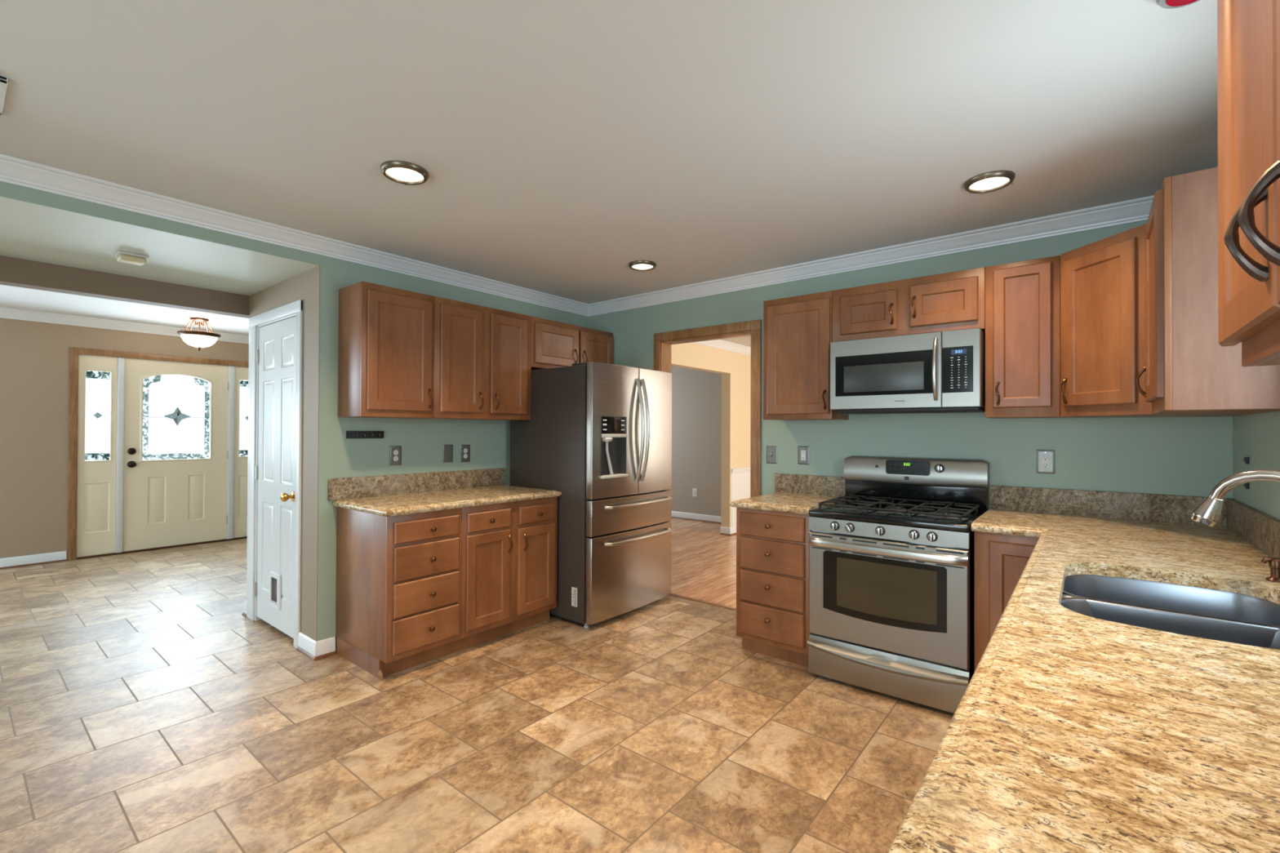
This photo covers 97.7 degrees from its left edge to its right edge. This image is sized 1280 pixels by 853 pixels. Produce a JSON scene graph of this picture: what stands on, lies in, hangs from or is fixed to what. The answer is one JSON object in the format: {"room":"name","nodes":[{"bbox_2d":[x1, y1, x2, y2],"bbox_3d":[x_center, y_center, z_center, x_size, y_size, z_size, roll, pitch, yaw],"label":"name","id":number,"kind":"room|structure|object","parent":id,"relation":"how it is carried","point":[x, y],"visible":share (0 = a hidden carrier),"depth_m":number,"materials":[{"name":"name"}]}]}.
{"room":"kitchen","nodes":[
{"label":"kitchen","id":0,"kind":"room"},
{"bbox_2d":[0,317,248,558],"bbox_3d":[-6.108,0.077,5.308,0.140,2.540,6.600,0,-1,39],"label":"wall","id":1,"kind":"structure","parent":0,"point":[34,356],"depth_m":5.48,"materials":[{"name":"beige paint"}]},
{"bbox_2d":[0,551,66,567],"bbox_3d":[-6.942,1.276,4.148,0.013,0.082,3.765,0,-1,39],"label":"baseboard","id":2,"kind":"structure","parent":1,"relation":"attached to","point":[35,558],"depth_m":5.43,"materials":[{"name":"white paint"}]},
{"bbox_2d":[0,559,66,569],"bbox_3d":[-6.939,1.326,4.145,0.022,0.018,3.765,0,-1,39],"label":"trim","id":3,"kind":"structure","parent":1,"relation":"attached to","point":[64,560],"depth_m":5.43,"materials":[{"name":"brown wood"}]},
{"bbox_2d":[0,306,248,343],"bbox_3d":[-4.809,-1.073,4.274,3.184,0.088,6.600,0,-1,39],"label":"crown molding","id":4,"kind":"structure","parent":1,"relation":"attached to","point":[5,313],"depth_m":5.78,"materials":[{"name":"white paint"}]},
{"bbox_2d":[66,346,248,560],"bbox_3d":[-5.200,0.282,6.310,0.019,2.151,1.761,0,-1,39],"label":"door frame","id":5,"kind":"structure","parent":1,"relation":"attached to","point":[74,353],"depth_m":5.66,"materials":[{"name":"brown wood"}]},
{"bbox_2d":[76,354,248,559],"bbox_3d":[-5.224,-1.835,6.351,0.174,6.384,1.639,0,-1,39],"label":"door","id":6,"kind":"structure","parent":1,"relation":"in","point":[126,503],"depth_m":6.16,"materials":[{"name":"beige paint"}]},
{"bbox_2d":[0,196,318,295],"bbox_3d":[-3.052,-1.024,2.846,1.302,0.148,6.880,0,-1,39],"label":"ceiling","id":7,"kind":"structure","parent":0,"point":[28,231],"depth_m":3.02,"materials":[{"name":"grey paint"}]},
{"bbox_2d":[114,250,148,265],"bbox_3d":[-2.813,-0.927,3.093,0.124,0.040,0.124,0,-1,39],"label":"smoke detector","id":8,"kind":"object","parent":7,"relation":"attached to","point":[122,256],"visible":1,"depth_m":3.06,"materials":[{"name":"grey plastic"}]},
{"bbox_2d":[246,265,319,641],"bbox_3d":[-2.310,0.205,3.683,1.206,2.292,0.120,0,-1,39],"label":"wall","id":9,"kind":"structure","parent":0,"point":[305,286],"depth_m":3.34,"materials":[{"name":"brown paint"}]},
{"bbox_2d":[246,299,302,648],"bbox_3d":[-2.387,0.289,3.733,0.921,2.123,0.137,0,-1,39],"label":"door frame","id":10,"kind":"structure","parent":9,"relation":"attached to","point":[295,308],"depth_m":3.88,"materials":[{"name":"white paint"}]},
{"bbox_2d":[253,315,296,638],"bbox_3d":[-2.400,0.315,3.656,0.726,2.010,0.106,0,-1,39],"label":"door","id":11,"kind":"structure","parent":9,"relation":"in","point":[276,357],"depth_m":3.66,"materials":[{"name":"white paint"}]},
{"bbox_2d":[296,646,335,660],"bbox_3d":[-1.940,1.341,3.345,0.258,0.018,0.120,0,-1,39],"label":"trim","id":12,"kind":"structure","parent":9,"relation":"attached to","point":[300,650],"depth_m":3.28,"materials":[{"name":"brown wood"}]},
{"bbox_2d":[297,631,335,656],"bbox_3d":[-1.941,1.291,3.352,0.249,0.082,0.111,0,-1,39],"label":"baseboard","id":13,"kind":"structure","parent":9,"relation":"attached to","point":[313,647],"depth_m":3.29,"materials":[{"name":"white paint"}]},
{"bbox_2d":[0,181,588,653],"bbox_3d":[-2.583,0.121,2.470,0.116,2.440,6.600,0,-1,39],"label":"wall","id":14,"kind":"structure","parent":0,"point":[421,441],"depth_m":3.38,"materials":[{"name":"green paint"}]},
{"bbox_2d":[346,431,383,438],"bbox_3d":[-1.694,0.051,3.457,0.031,0.046,0.226,0,-1,39],"label":"strip","id":15,"kind":"object","parent":14,"relation":"attached to","point":[349,434],"visible":1,"depth_m":3.45,"materials":[{"name":"black"}]},
{"bbox_2d":[337,280,434,418],"bbox_3d":[-1.529,-0.438,3.407,0.352,0.765,0.447,0,-1,39],"label":"upper cabinet","id":16,"kind":"object","parent":14,"relation":"attached to","point":[386,334],"visible":1,"depth_m":3.28,"materials":[{"name":"brown wood"}]},
{"bbox_2d":[389,445,401,465],"bbox_3d":[-1.581,0.188,3.616,0.008,0.124,0.080,0,-1,39],"label":"wall outlet","id":17,"kind":"object","parent":14,"relation":"attached to","point":[395,451],"visible":1,"depth_m":3.61,"materials":[{"name":"silver metal"}]},
{"bbox_2d":[393,456,398,461],"bbox_3d":[-1.579,0.208,3.614,0.003,0.033,0.033,0,-1,39],"label":"socket","id":18,"kind":"object","parent":17,"relation":"attached to","point":[395,458],"depth_m":3.61,"materials":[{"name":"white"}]},
{"bbox_2d":[327,467,504,500],"bbox_3d":[-1.438,0.377,3.783,0.020,0.129,1.267,0,-1,39],"label":"backsplash","id":19,"kind":"structure","parent":14,"relation":"attached to","point":[342,488],"depth_m":3.68,"materials":[{"name":"stone"}]},
{"bbox_2d":[442,444,453,462],"bbox_3d":[-1.345,0.189,3.911,0.005,0.124,0.080,0,-1,39],"label":"blank wall plate","id":20,"kind":"object","parent":14,"relation":"attached to","point":[447,450],"visible":1,"depth_m":3.91,"materials":[{"name":"silver metal"}]},
{"bbox_2d":[460,444,470,462],"bbox_3d":[-1.256,0.193,4.019,0.008,0.124,0.080,0,-1,39],"label":"wall outlet","id":21,"kind":"object","parent":14,"relation":"attached to","point":[464,449],"visible":1,"depth_m":4.02,"materials":[{"name":"silver metal"}]},
{"bbox_2d":[413,296,531,420],"bbox_3d":[-1.143,-0.433,3.886,0.352,0.765,0.781,0,-1,39],"label":"upper cabinet","id":22,"kind":"object","parent":14,"relation":"attached to","point":[482,355],"visible":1,"depth_m":3.75,"materials":[{"name":"brown wood"}]},
{"bbox_2d":[531,316,613,369],"bbox_3d":[-0.614,-0.623,4.544,0.352,0.372,0.901,0,-1,39],"label":"upper cabinet","id":23,"kind":"object","parent":14,"relation":"attached to","point":[554,344],"visible":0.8,"depth_m":4.36,"materials":[{"name":"brown wood"}]},
{"bbox_2d":[0,154,1154,316],"bbox_3d":[-0.976,-1.058,1.188,4.000,0.088,6.600,0,-1,39],"label":"crown molding","id":24,"kind":"structure","parent":14,"relation":"attached to","point":[14,171],"depth_m":3.12,"materials":[{"name":"white paint"}]},
{"bbox_2d":[0,517,954,852],"bbox_3d":[-1.160,1.391,4.553,8.813,0.060,11.950,0,-1,39],"label":"floor","id":25,"kind":"structure","parent":0,"point":[141,711],"depth_m":2.45,"materials":[{"name":"tile"}]},
{"bbox_2d":[335,506,462,679],"bbox_3d":[-1.415,0.913,3.295,0.664,0.876,0.456,0,-1,39],"label":"base cabinet","id":26,"kind":"object","parent":25,"relation":"on","point":[398,586],"visible":0.95,"depth_m":3.10,"materials":[{"name":"brown wood"}]},
{"bbox_2d":[453,496,557,653],"bbox_3d":[-1.034,0.918,3.769,0.664,0.876,0.760,0,-1,39],"label":"base cabinet","id":27,"kind":"object","parent":25,"relation":"on","point":[508,549],"visible":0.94,"depth_m":3.54,"materials":[{"name":"brown wood"}]},
{"bbox_2d":[327,467,561,516],"bbox_3d":[-1.193,0.396,3.587,0.647,0.166,1.269,0,-1,39],"label":"countertop","id":28,"kind":"structure","parent":27,"relation":"on","point":[396,495],"depth_m":3.54,"materials":[{"name":"beige stone"}]},
{"bbox_2d":[510,361,672,627],"bbox_3d":[-0.337,0.465,4.304,0.960,1.795,0.913,0,-1,39],"label":"refrigerator","id":29,"kind":"object","parent":25,"relation":"on","point":[598,435],"visible":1,"depth_m":3.93,"materials":[{"name":"grey metal"}]},
{"bbox_2d":[670,593,736,610],"bbox_3d":[0.542,1.363,4.312,0.840,0.006,0.040,0,-1,39],"label":"trim","id":30,"kind":"structure","parent":25,"relation":"on","point":[672,594],"depth_m":4.33,"materials":[{"name":"brown wood"}]},
{"bbox_2d":[736,507,811,666],"bbox_3d":[0.934,0.924,3.437,0.460,0.876,0.664,0,-1,39],"label":"base cabinet","id":31,"kind":"object","parent":25,"relation":"on","point":[772,547],"visible":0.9,"depth_m":3.20,"materials":[{"name":"brown wood"}]},
{"bbox_2d":[728,473,845,514],"bbox_3d":[0.930,0.403,3.460,0.493,0.166,0.644,0,-1,39],"label":"countertop","id":32,"kind":"structure","parent":31,"relation":"on","point":[801,494],"depth_m":3.58,"materials":[{"name":"beige stone"}]},
{"bbox_2d":[807,455,989,713],"bbox_3d":[1.403,0.771,3.038,0.766,1.180,0.692,0,-1,39],"label":"gas range","id":33,"kind":"object","parent":25,"relation":"on","point":[891,562],"visible":0.98,"depth_m":2.82,"materials":[{"name":"silver metal"}]},
{"bbox_2d":[808,494,986,532],"bbox_3d":[1.400,0.452,3.035,0.762,0.074,0.598,0,-1,39],"label":"cooktop","id":34,"kind":"object","parent":33,"relation":"in","point":[914,513],"depth_m":2.93,"materials":[{"name":"black metal"}]},
{"bbox_2d":[974,531,1039,671],"bbox_3d":[1.850,0.923,2.719,0.305,0.876,0.634,0,-1,39],"label":"base cabinet","id":35,"kind":"object","parent":25,"relation":"on","point":[1001,560],"visible":0.12,"depth_m":2.52,"materials":[{"name":"brown wood"}]},
{"bbox_3d":[1.541,0.914,1.632,0.631,0.876,1.481,0,-1,39],"label":"base cabinet","id":36,"kind":"object","parent":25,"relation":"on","visible":0},
{"bbox_2d":[887,484,1279,852],"bbox_3d":[0.812,0.385,0.952,0.921,0.166,4.699,0,-1,39],"label":"countertop","id":37,"kind":"structure","parent":36,"relation":"on","point":[1071,731],"depth_m":0.83,"materials":[{"name":"beige stone"}]},
{"bbox_2d":[1060,574,1279,649],"bbox_3d":[1.367,0.580,1.428,0.495,0.212,0.765,0,-1,39],"label":"sink","id":38,"kind":"object","parent":37,"relation":"in","point":[1184,610],"visible":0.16,"depth_m":1.55,"materials":[{"name":"silver metal"}]},
{"bbox_2d":[1190,469,1279,526],"bbox_3d":[1.599,0.273,1.407,0.100,0.326,0.338,0,0,-8],"label":"faucet","id":39,"kind":"object","parent":37,"relation":"on","point":[1208,513],"visible":1,"depth_m":1.51,"materials":[{"name":"silver metal"}]},
{"bbox_2d":[1260,556,1279,582],"bbox_3d":[1.805,0.404,1.587,0.042,0.066,0.047,0,0,-14],"label":"soap dispenser","id":40,"kind":"object","parent":37,"relation":"on","point":[1273,562],"visible":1,"depth_m":1.58,"materials":[{"name":"brown metal"}]},
{"bbox_2d":[0,0,1217,346],"bbox_3d":[-1.150,-1.129,4.570,8.813,0.100,11.950,0,-1,39],"label":"ceiling","id":41,"kind":"structure","parent":0,"point":[562,145],"depth_m":1.99,"materials":[{"name":"white paint"}]},
{"bbox_2d":[0,75,8,115],"bbox_3d":[-2.197,-1.097,1.760,0.310,0.013,0.260,0,-1,39],"label":"ceiling vent","id":42,"kind":"object","parent":41,"relation":"in","point":[3,80],"visible":1,"depth_m":1.81,"materials":[{"name":"white paint"}]},
{"bbox_2d":[0,255,248,318],"bbox_3d":[-3.522,-0.963,3.237,0.120,0.312,6.600,0,-1,39],"label":"beam","id":43,"kind":"structure","parent":41,"relation":"attached to","point":[14,272],"depth_m":3.48,"materials":[{"name":"brown paint"}]},
{"bbox_2d":[177,316,221,351],"bbox_3d":[-4.514,-0.938,5.723,0.356,0.335,0.356,0,-1,39],"label":"ceiling light","id":44,"kind":"object","parent":41,"relation":"attached to","point":[198,339],"visible":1,"depth_m":5.65,"materials":[{"name":"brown glass"}]},
{"bbox_2d":[380,160,428,185],"bbox_3d":[-1.006,-1.081,2.392,0.192,0.024,0.192,0,-1,39],"label":"recessed light","id":45,"kind":"object","parent":41,"relation":"in","point":[406,173],"visible":1,"depth_m":2.37,"materials":[{"name":"white glass"}]},
{"bbox_2d":[628,260,656,271],"bbox_3d":[0.017,-1.068,3.720,0.184,0.024,0.184,0,-1,39],"label":"recessed light","id":46,"kind":"object","parent":41,"relation":"in","point":[638,265],"visible":1,"depth_m":3.69,"materials":[{"name":"white glass"}]},
{"bbox_2d":[964,169,1015,194],"bbox_3d":[1.534,-1.071,2.456,0.192,0.024,0.192,0,-1,39],"label":"recessed light","id":47,"kind":"object","parent":41,"relation":"in","point":[989,181],"visible":1,"depth_m":2.43,"materials":[{"name":"white glass"}]},
{"bbox_2d":[1155,0,1199,8],"bbox_3d":[1.344,-1.073,1.359,0.132,0.036,0.132,0,-1,39],"label":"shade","id":48,"kind":"object","parent":41,"relation":"attached to","point":[1168,4],"visible":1,"depth_m":1.40,"materials":[{"name":"red metal"}]},
{"bbox_2d":[671,365,721,516],"bbox_3d":[0.331,0.177,8.789,3.100,2.440,0.100,0,-1,39],"label":"wall","id":49,"kind":"structure","parent":0,"point":[696,395],"depth_m":8.31,"materials":[{"name":"beige paint"}]},
{"bbox_2d":[693,488,697,497],"bbox_3d":[0.817,0.984,8.319,0.080,0.124,0.008,0,-1,39],"label":"wall outlet","id":50,"kind":"object","parent":49,"relation":"attached to","point":[695,490],"visible":1,"depth_m":8.32,"materials":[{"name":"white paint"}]},
{"bbox_2d":[671,516,720,524],"bbox_3d":[-0.652,1.374,7.405,2.900,0.018,3.270,0,-1,39],"label":"trim","id":51,"kind":"structure","parent":49,"relation":"attached to","point":[672,517],"depth_m":8.28,"materials":[{"name":"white wood"}]},
{"bbox_2d":[671,342,751,527],"bbox_3d":[1.003,0.168,7.048,0.130,2.440,4.770,0,-1,39],"label":"wall","id":52,"kind":"structure","parent":0,"point":[735,368],"depth_m":7.17,"materials":[{"name":"beige paint"}]},
{"bbox_2d":[671,511,736,534],"bbox_3d":[-0.126,1.330,7.945,3.043,0.082,4.770,0,-1,39],"label":"baseboard","id":53,"kind":"structure","parent":52,"relation":"attached to","point":[674,513],"depth_m":8.19,"materials":[{"name":"white paint"}]},
{"bbox_2d":[720,533,736,536],"bbox_3d":[1.796,1.388,8.013,0.152,0.018,2.252,0,-1,39],"label":"trim","id":54,"kind":"structure","parent":52,"relation":"attached to","point":[720,533],"depth_m":7.14,"materials":[{"name":"brown wood"}]},
{"bbox_2d":[730,466,750,473],"bbox_3d":[1.865,0.583,7.993,0.026,0.060,2.210,0,-1,39],"label":"chair rail","id":55,"kind":"object","parent":52,"relation":"attached to","point":[740,469],"visible":0.35,"depth_m":7.29,"materials":[{"name":"white paint"}]},
{"bbox_2d":[731,471,750,527],"bbox_3d":[1.858,0.958,8.001,0.004,0.700,2.200,0,-1,39],"label":"wainscoting","id":56,"kind":"structure","parent":52,"relation":"attached to","point":[740,482],"depth_m":7.30,"materials":[{"name":"white paint"}]},
{"bbox_2d":[692,339,751,355],"bbox_3d":[2.643,-1.011,5.739,4.070,0.088,4.770,0,-1,39],"label":"ceiling","id":57,"kind":"structure","parent":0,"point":[719,344],"depth_m":7.00,"materials":[{"name":"white paint"}]},
{"bbox_2d":[588,220,1232,509],"bbox_3d":[-0.620,0.098,5.210,8.733,2.540,0.130,0,-1,39],"label":"wall","id":58,"kind":"structure","parent":0,"point":[1189,456],"depth_m":3.11,"materials":[{"name":"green paint"}]},
{"bbox_2d":[653,319,761,521],"bbox_3d":[0.523,0.307,4.278,0.945,2.119,0.154,0,-1,39],"label":"door frame","id":59,"kind":"structure","parent":58,"relation":"attached to","point":[663,341],"depth_m":3.99,"materials":[{"name":"brown wood"}]},
{"bbox_2d":[766,445,777,463],"bbox_3d":[0.911,0.196,3.879,0.080,0.124,0.018,0,-1,39],"label":"light switch","id":60,"kind":"object","parent":58,"relation":"attached to","point":[771,451],"visible":1,"depth_m":3.88,"materials":[{"name":"silver metal"}]},
{"bbox_2d":[797,445,809,464],"bbox_3d":[1.094,0.193,3.739,0.080,0.124,0.008,0,-1,39],"label":"wall outlet","id":61,"kind":"object","parent":58,"relation":"attached to","point":[803,451],"visible":1,"depth_m":3.74,"materials":[{"name":"silver metal"}]},
{"bbox_2d":[800,449,805,460],"bbox_3d":[1.093,0.193,3.737,0.033,0.068,0.002,0,-1,39],"label":"receptacle","id":62,"kind":"object","parent":61,"relation":"attached to","point":[802,451],"depth_m":3.74,"materials":[{"name":"white plastic"}]},
{"bbox_2d":[763,290,848,420],"bbox_3d":[1.047,-0.426,3.562,0.445,0.765,0.352,0,-1,39],"label":"upper cabinet","id":63,"kind":"object","parent":58,"relation":"attached to","point":[797,331],"visible":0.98,"depth_m":3.45,"materials":[{"name":"brown wood"}]},
{"bbox_2d":[774,473,845,497],"bbox_3d":[1.126,0.387,3.703,0.493,0.129,0.020,0,-1,39],"label":"backsplash","id":64,"kind":"structure","parent":58,"relation":"attached to","point":[828,486],"depth_m":3.69,"materials":[{"name":"stone"}]},
{"bbox_2d":[832,266,985,342],"bbox_3d":[1.526,-0.653,3.179,0.778,0.314,0.352,0,-1,39],"label":"upper cabinet","id":65,"kind":"object","parent":58,"relation":"attached to","point":[952,300],"visible":0.96,"depth_m":3.04,"materials":[{"name":"brown wood"}]},
{"bbox_2d":[830,327,985,414],"bbox_3d":[1.497,-0.283,3.129,0.750,0.410,0.454,0,-1,39],"label":"microwave","id":66,"kind":"object","parent":65,"relation":"attached to","point":[937,371],"visible":0.98,"depth_m":2.96,"materials":[{"name":"silver metal"}]},
{"bbox_2d":[985,255,1062,418],"bbox_3d":[1.948,-0.428,2.837,0.304,0.765,0.352,0,-1,39],"label":"upper cabinet","id":67,"kind":"object","parent":58,"relation":"attached to","point":[1023,298],"visible":0.98,"depth_m":2.73,"materials":[{"name":"brown wood"}]},
{"bbox_2d":[1035,449,1054,474],"bbox_3d":[2.116,0.184,2.916,0.080,0.124,0.008,0,-1,39],"label":"wall outlet","id":68,"kind":"object","parent":58,"relation":"attached to","point":[1045,459],"visible":1,"depth_m":2.91,"materials":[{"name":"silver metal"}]},
{"bbox_2d":[1041,455,1048,468],"bbox_3d":[2.115,0.184,2.914,0.033,0.068,0.002,0,-1,39],"label":"receptacle","id":69,"kind":"object","parent":68,"relation":"attached to","point":[1045,459],"depth_m":2.91,"materials":[{"name":"white plastic"}]},
{"bbox_2d":[1059,223,1259,417],"bbox_3d":[2.220,-0.429,2.451,0.606,0.765,0.611,0,-1,39],"label":"upper cabinet","id":70,"kind":"object","parent":58,"relation":"attached to","point":[1103,281],"visible":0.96,"depth_m":2.41,"materials":[{"name":"brown wood"}]},
{"bbox_2d":[1232,411,1279,520],"bbox_3d":[0.624,0.076,-0.112,0.120,2.520,6.600,0,-1,39],"label":"wall","id":71,"kind":"structure","parent":0,"point":[1256,437],"depth_m":2.12,"materials":[{"name":"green paint"}]},
{"bbox_2d":[990,484,1279,558],"bbox_3d":[0.812,0.366,0.952,0.921,0.129,4.699,0,-1,39],"label":"backsplash","id":72,"kind":"structure","parent":71,"relation":"attached to","point":[1260,529],"depth_m":2.68,"materials":[{"name":"stone"}]},
{"bbox_2d":[1135,166,1279,413],"bbox_3d":[1.971,-0.434,1.943,0.354,0.765,0.484,0,-1,39],"label":"upper cabinet","id":73,"kind":"object","parent":71,"relation":"attached to","point":[1187,370],"visible":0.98,"depth_m":1.80,"materials":[{"name":"brown wood"}]},
{"bbox_2d":[1243,457,1248,464],"bbox_3d":[2.436,0.137,2.245,0.014,0.028,0.024,0,-1,39],"label":"clip","id":74,"kind":"object","parent":71,"relation":"attached to","point":[1246,460],"visible":1,"depth_m":2.24,"materials":[{"name":"black plastic"}]},
{"bbox_2d":[1243,482,1248,488],"bbox_3d":[2.435,0.237,2.245,0.014,0.028,0.024,0,-1,39],"label":"clip","id":75,"kind":"object","parent":71,"relation":"attached to","point":[1246,485],"visible":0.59,"depth_m":2.23,"materials":[{"name":"black plastic"}]},
{"bbox_2d":[1217,0,1279,366],"bbox_3d":[0.829,-0.466,0.531,0.361,0.735,0.850,0,-1,39],"label":"upper cabinet","id":76,"kind":"object","parent":71,"relation":"attached to","point":[1248,31],"visible":1,"depth_m":0.79,"materials":[{"name":"brown wood"}]},
{"bbox_3d":[-2.038,0.214,4.903,0.100,2.292,2.123,0,-1,39],"label":"wall","id":77,"kind":"structure","parent":0,"visible":0},
{"bbox_2d":[244,600,246,613],"bbox_3d":[-2.108,1.301,4.864,0.064,0.082,2.256,0,-1,39],"label":"baseboard","id":78,"kind":"structure","parent":77,"relation":"attached to","point":[245,602],"depth_m":3.98,"materials":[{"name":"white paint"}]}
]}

